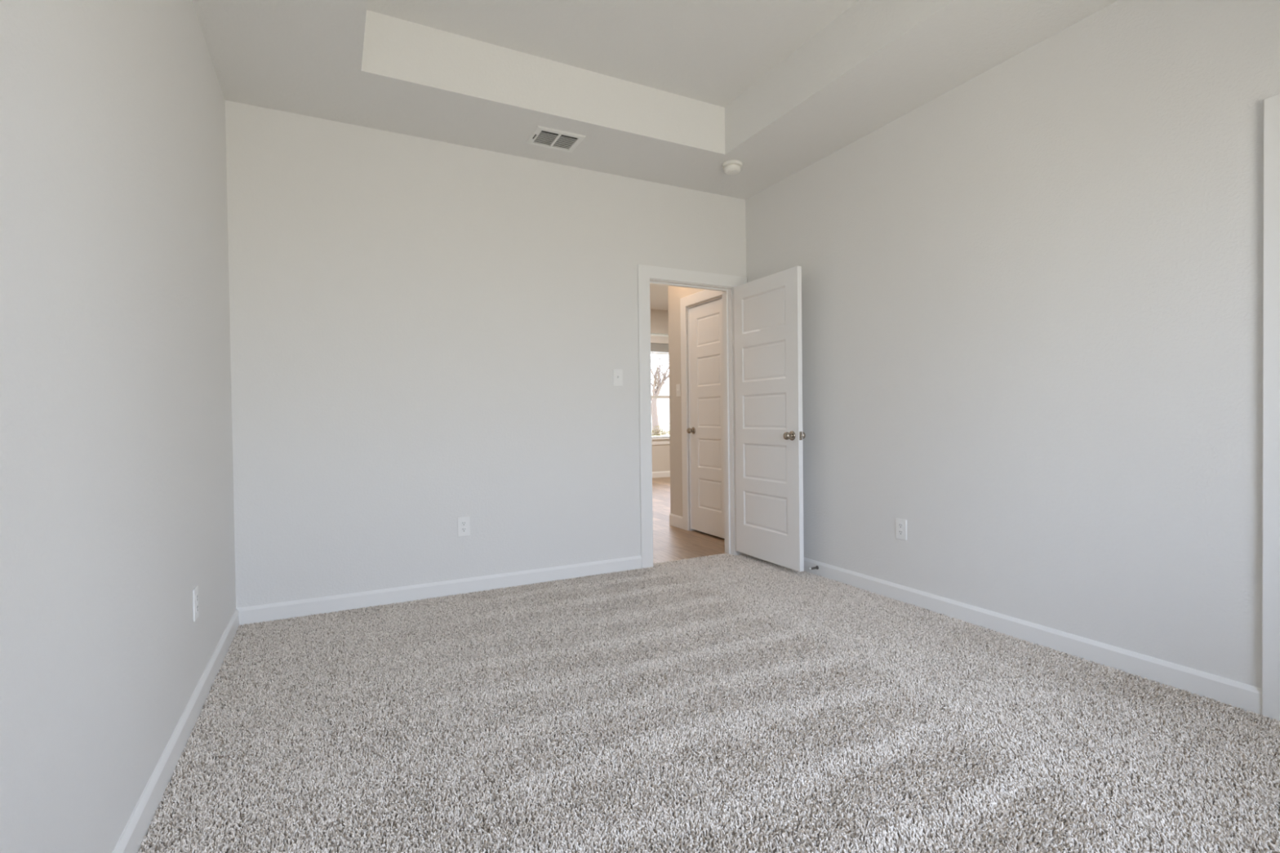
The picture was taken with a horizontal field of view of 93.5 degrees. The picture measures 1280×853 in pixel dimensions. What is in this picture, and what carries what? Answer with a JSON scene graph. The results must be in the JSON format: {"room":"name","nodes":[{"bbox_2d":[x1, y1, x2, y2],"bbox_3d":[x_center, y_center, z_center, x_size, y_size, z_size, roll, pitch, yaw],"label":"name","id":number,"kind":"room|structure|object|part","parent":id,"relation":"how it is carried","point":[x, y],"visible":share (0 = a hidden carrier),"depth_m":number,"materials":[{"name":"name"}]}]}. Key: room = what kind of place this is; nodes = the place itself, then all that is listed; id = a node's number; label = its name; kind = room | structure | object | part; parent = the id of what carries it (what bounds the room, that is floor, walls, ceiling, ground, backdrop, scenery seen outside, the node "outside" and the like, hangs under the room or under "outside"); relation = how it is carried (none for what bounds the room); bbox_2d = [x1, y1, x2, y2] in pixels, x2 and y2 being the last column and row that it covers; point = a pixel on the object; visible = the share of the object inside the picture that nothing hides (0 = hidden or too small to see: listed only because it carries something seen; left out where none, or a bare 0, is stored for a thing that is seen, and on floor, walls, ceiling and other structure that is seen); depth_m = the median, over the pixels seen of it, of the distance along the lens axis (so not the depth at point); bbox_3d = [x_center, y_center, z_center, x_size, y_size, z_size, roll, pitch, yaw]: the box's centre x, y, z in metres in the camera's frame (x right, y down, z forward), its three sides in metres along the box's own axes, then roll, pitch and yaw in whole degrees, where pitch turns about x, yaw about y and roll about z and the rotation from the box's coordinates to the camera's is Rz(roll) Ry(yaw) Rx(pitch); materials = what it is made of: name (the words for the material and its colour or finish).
{"room":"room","nodes":[
{"label":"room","id":0,"kind":"room"},
{"bbox_2d":[0,0,235,852],"bbox_3d":[-1.179,-0.461,1.141,0.120,3.240,4.450,-1,1,-27],"label":"wall","id":1,"kind":"structure","parent":0,"point":[117,472],"depth_m":1.37,"materials":[{"name":"white paint"}]},
{"bbox_2d":[112,608,239,852],"bbox_3d":[-1.099,1.022,1.187,0.014,0.100,4.436,-1,1,-27],"label":"baseboard","id":2,"kind":"structure","parent":1,"relation":"attached to","point":[131,837],"depth_m":1.82,"materials":[{"name":"white wood"}]},
{"bbox_2d":[192,585,199,622],"bbox_3d":[-1.646,0.655,2.231,0.008,0.117,0.071,-1,1,-27],"label":"wall outlet","id":3,"kind":"object","parent":1,"relation":"attached to","point":[195,592],"visible":1,"depth_m":2.21,"materials":[{"name":"white plastic"}]},
{"bbox_2d":[195,604,198,613],"bbox_3d":[-1.643,0.675,2.232,0.002,0.029,0.035,-1,1,-27],"label":"receptacle","id":4,"kind":"object","parent":3,"relation":"attached to","point":[197,605],"depth_m":2.23,"materials":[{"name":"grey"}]},
{"bbox_2d":[225,100,746,608],"bbox_3d":[-0.695,-0.507,3.961,3.563,3.240,0.120,-1,1,-27],"label":"wall","id":5,"kind":"structure","parent":0,"point":[426,335],"depth_m":3.60,"materials":[{"name":"white paint"}]},
{"bbox_2d":[235,555,641,626],"bbox_3d":[-1.057,0.985,3.711,2.398,0.100,0.014,-1,1,-27],"label":"baseboard","id":6,"kind":"structure","parent":5,"relation":"attached to","point":[303,607],"depth_m":3.59,"materials":[{"name":"white wood"}]},
{"bbox_2d":[457,516,469,536],"bbox_3d":[-1.083,0.616,3.697,0.071,0.117,0.008,-1,1,-27],"label":"wall outlet","id":7,"kind":"object","parent":5,"relation":"attached to","point":[463,522],"visible":1,"depth_m":3.69,"materials":[{"name":"white plastic"}]},
{"bbox_2d":[461,520,466,525],"bbox_3d":[-1.082,0.596,3.695,0.035,0.029,0.002,-1,1,-27],"label":"receptacle","id":8,"kind":"object","parent":7,"relation":"attached to","point":[463,522],"depth_m":3.69,"materials":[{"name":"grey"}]},
{"bbox_2d":[461,527,466,532],"bbox_3d":[-1.082,0.635,3.695,0.035,0.029,0.002,-1,1,-27],"label":"receptacle","id":9,"kind":"object","parent":7,"relation":"attached to","point":[463,529],"depth_m":3.69,"materials":[{"name":"grey plastic"}]},
{"bbox_2d":[613,368,622,386],"bbox_3d":[-0.151,-0.339,4.165,0.071,0.117,0.016,-1,1,-27],"label":"light switch","id":10,"kind":"object","parent":5,"relation":"attached to","point":[617,373],"visible":1,"depth_m":4.17,"materials":[{"name":"white plastic"}]},
{"bbox_2d":[637,264,746,568],"bbox_3d":[0.390,-0.071,4.513,0.947,2.154,0.140,-1,1,-27],"label":"door frame","id":11,"kind":"structure","parent":5,"relation":"attached to","point":[647,275],"depth_m":4.38,"materials":[{"name":"white wood"}]},
{"bbox_2d":[191,0,1118,199],"bbox_3d":[0.344,-1.919,1.914,3.587,0.417,4.690,-1,1,-27],"label":"ceiling","id":12,"kind":"structure","parent":0,"point":[668,92],"depth_m":3.11,"materials":[{"name":"white paint"}]},
{"bbox_2d":[525,125,586,152],"bbox_3d":[-0.507,-1.716,3.613,0.298,0.017,0.240,-1,1,-27],"label":"ceiling vent","id":13,"kind":"object","parent":12,"relation":"in","point":[542,136],"visible":1,"depth_m":3.60,"materials":[{"name":"white metal"}]},
{"bbox_2d":[722,160,742,175],"bbox_3d":[0.613,-1.713,3.994,0.134,0.061,0.134,-1,1,-27],"label":"smoke detector","id":14,"kind":"object","parent":12,"relation":"attached to","point":[731,167],"visible":1,"depth_m":3.95,"materials":[{"name":"white plastic"}]},
{"bbox_2d":[649,284,668,311],"bbox_3d":[0.292,-2.103,8.400,6.900,0.120,4.365,-1,1,-27],"label":"ceiling","id":15,"kind":"structure","parent":0,"point":[658,293],"depth_m":9.61,"materials":[{"name":"white paint"}]},
{"bbox_2d":[649,309,670,471],"bbox_3d":[-0.654,-0.579,10.296,6.900,3.200,0.150,-1,1,-27],"label":"wall","id":16,"kind":"structure","parent":0,"point":[659,318],"depth_m":10.73,"materials":[{"name":"white paint"}]},
{"bbox_2d":[650,333,669,444],"bbox_3d":[0.336,-0.668,10.774,1.400,1.978,0.185,-1,1,-27],"label":"window","id":17,"kind":"structure","parent":16,"relation":"in","point":[655,440],"depth_m":10.76,"materials":[{"name":"white plastic"}]},
{"bbox_2d":[650,335,668,354],"bbox_3d":[0.340,-1.455,10.737,1.280,0.315,0.067,-1,1,-27],"label":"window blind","id":18,"kind":"object","parent":17,"relation":"attached to","point":[660,344],"visible":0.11,"depth_m":10.72,"materials":[{"name":"white"}]},
{"bbox_3d":[0.338,-1.308,10.746,1.256,0.022,0.050,-1,1,-27],"label":"rail","id":19,"kind":"part","parent":18,"relation":"part of","materials":[{"name":"white plastic"}]},
{"bbox_3d":[0.365,0.217,10.751,1.400,0.028,0.105,-1,1,-27],"label":"sill","id":20,"kind":"part","parent":17,"relation":"part of","materials":[{"name":"white wood"}]},
{"bbox_3d":[0.316,-0.530,10.818,1.210,0.055,0.050,-1,1,-27],"label":"meeting rail","id":21,"kind":"part","parent":17,"relation":"part of","materials":[{"name":"white plastic"}]},
{"bbox_2d":[652,471,670,478],"bbox_3d":[-0.598,0.882,10.244,6.600,0.119,0.014,-1,1,-27],"label":"baseboard","id":22,"kind":"structure","parent":16,"relation":"attached to","point":[664,473],"depth_m":10.74,"materials":[{"name":"white wood"}]},
{"bbox_2d":[667,285,722,530],"bbox_3d":[0.631,-0.574,5.415,0.120,3.300,1.275,-1,1,-27],"label":"wall","id":23,"kind":"structure","parent":0,"point":[675,294],"depth_m":5.84,"materials":[{"name":"white paint"}]},
{"bbox_2d":[669,513,682,528],"bbox_3d":[0.356,0.928,5.860,0.014,0.129,0.254,-1,1,-27],"label":"baseboard","id":24,"kind":"structure","parent":23,"relation":"attached to","point":[676,521],"depth_m":5.86,"materials":[{"name":"white wood"}]},
{"bbox_2d":[675,384,679,396],"bbox_3d":[0.364,-0.348,5.794,0.016,0.117,0.071,-1,1,-27],"label":"light switch","id":25,"kind":"object","parent":23,"relation":"attached to","point":[677,386],"visible":1,"depth_m":5.79,"materials":[{"name":"white plastic"}]},
{"bbox_2d":[680,289,722,530],"bbox_3d":[0.643,-0.116,5.391,0.138,2.196,0.822,-1,1,-27],"label":"door frame","id":26,"kind":"structure","parent":23,"relation":"attached to","point":[704,295],"depth_m":5.65,"materials":[{"name":"white wood"}]},
{"bbox_2d":[687,298,724,538],"bbox_3d":[0.599,-0.067,5.362,0.099,2.064,0.622,-1,1,-27],"label":"door","id":27,"kind":"structure","parent":23,"relation":"in","point":[705,429],"depth_m":5.39,"materials":[{"name":"white wood"}]},
{"bbox_3d":[0.470,0.038,5.578,0.064,0.064,0.064,-1,1,-27],"label":"knob","id":28,"kind":"part","parent":27,"relation":"part of","materials":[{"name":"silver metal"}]},
{"bbox_2d":[137,553,1279,852],"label":"carpet","id":29,"kind":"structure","parent":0,"point":[723,564],"depth_m":2.03,"materials":[{"name":"grey carpet"}]},
{"bbox_2d":[141,476,1279,852],"bbox_3d":[1.129,1.052,5.508,8.167,0.154,10.320,-1,1,-27],"label":"floor","id":30,"kind":"structure","parent":0,"point":[716,757],"depth_m":1.85,"materials":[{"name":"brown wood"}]},
{"bbox_2d":[733,266,805,571],"bbox_3d":[0.896,-0.050,4.268,0.163,2.006,0.732,-1,1,-26],"label":"door","id":31,"kind":"structure","parent":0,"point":[769,435],"depth_m":4.21,"materials":[{"name":"white wood"}]},
{"bbox_3d":[0.984,0.062,3.985,0.064,0.064,0.064,-1,1,-26],"label":"knob","id":32,"kind":"part","parent":31,"relation":"part of","materials":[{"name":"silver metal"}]},
{"bbox_2d":[745,0,1279,688],"bbox_3d":[1.903,-0.521,2.727,0.120,3.240,4.450,-1,1,-27],"label":"wall","id":33,"kind":"structure","parent":0,"point":[1032,293],"depth_m":2.66,"materials":[{"name":"white paint"}]},
{"bbox_2d":[808,565,818,569],"bbox_3d":[1.151,0.942,4.000,0.076,0.025,0.025,-1,1,-27],"label":"door stop","id":34,"kind":"object","parent":33,"relation":"attached to","point":[816,566],"visible":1,"depth_m":4.00,"materials":[{"name":"silver metal"}]},
{"bbox_2d":[895,518,906,540],"bbox_3d":[1.490,0.586,3.432,0.008,0.117,0.071,-1,1,-27],"label":"wall outlet","id":35,"kind":"object","parent":33,"relation":"attached to","point":[900,524],"visible":1,"depth_m":3.43,"materials":[{"name":"white plastic"}]},
{"bbox_2d":[897,523,903,528],"bbox_3d":[1.487,0.567,3.431,0.002,0.029,0.035,-1,1,-27],"label":"receptacle","id":36,"kind":"object","parent":35,"relation":"attached to","point":[900,526],"depth_m":3.43,"materials":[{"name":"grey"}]},
{"bbox_2d":[897,529,903,535],"bbox_3d":[1.488,0.606,3.431,0.002,0.029,0.035,-1,1,-27],"label":"receptacle","id":37,"kind":"object","parent":35,"relation":"attached to","point":[900,532],"depth_m":3.43,"materials":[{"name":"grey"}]},
{"bbox_2d":[804,557,1262,716],"bbox_3d":[1.511,0.958,3.399,0.014,0.100,2.917,-1,1,-27],"label":"baseboard","id":38,"kind":"structure","parent":33,"relation":"attached to","point":[1245,696],"depth_m":2.64,"materials":[{"name":"white wood"}]},
{"bbox_2d":[1262,93,1279,720],"bbox_3d":[2.367,-0.050,1.690,0.020,2.144,0.893,-1,1,-27],"label":"door frame","id":39,"kind":"structure","parent":33,"relation":"attached to","point":[1271,206],"depth_m":2.06,"materials":[{"name":"white wood"}]},
{"label":"outside","id":40,"kind":"structure","parent":0,"visible":0},
{"bbox_2d":[651,422,669,436],"bbox_3d":[-5.693,0.348,72.048,130.000,0.300,114.240,-1,1,-27],"label":"ground","id":41,"kind":"structure","parent":40,"point":[664,425],"depth_m":66.47,"materials":[{"name":"white"}]},
{"bbox_2d":[651,425,664,435],"bbox_3d":[1.128,0.267,38.807,0.876,0.763,0.896,-1,1,-27],"label":"dry bush","id":42,"kind":"object","parent":41,"relation":"on","point":[656,433],"visible":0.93,"depth_m":38.73,"materials":[{"name":"brown plant"}]},
{"bbox_2d":[650,354,669,435],"bbox_3d":[1.414,-2.449,40.110,3.926,6.468,3.596,-1,1,-31],"label":"bare tree","id":43,"kind":"object","parent":41,"relation":"on","point":[657,385],"visible":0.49,"depth_m":39.81,"materials":[{"name":"brown plant"}]},
{"bbox_2d":[659,428,669,434],"bbox_3d":[1.707,0.377,41.491,1.574,0.470,1.603,-1,1,-27],"label":"dry bush","id":44,"kind":"object","parent":41,"relation":"on","point":[665,432],"visible":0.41,"depth_m":41.40,"materials":[{"name":"brown plant"}]}
]}

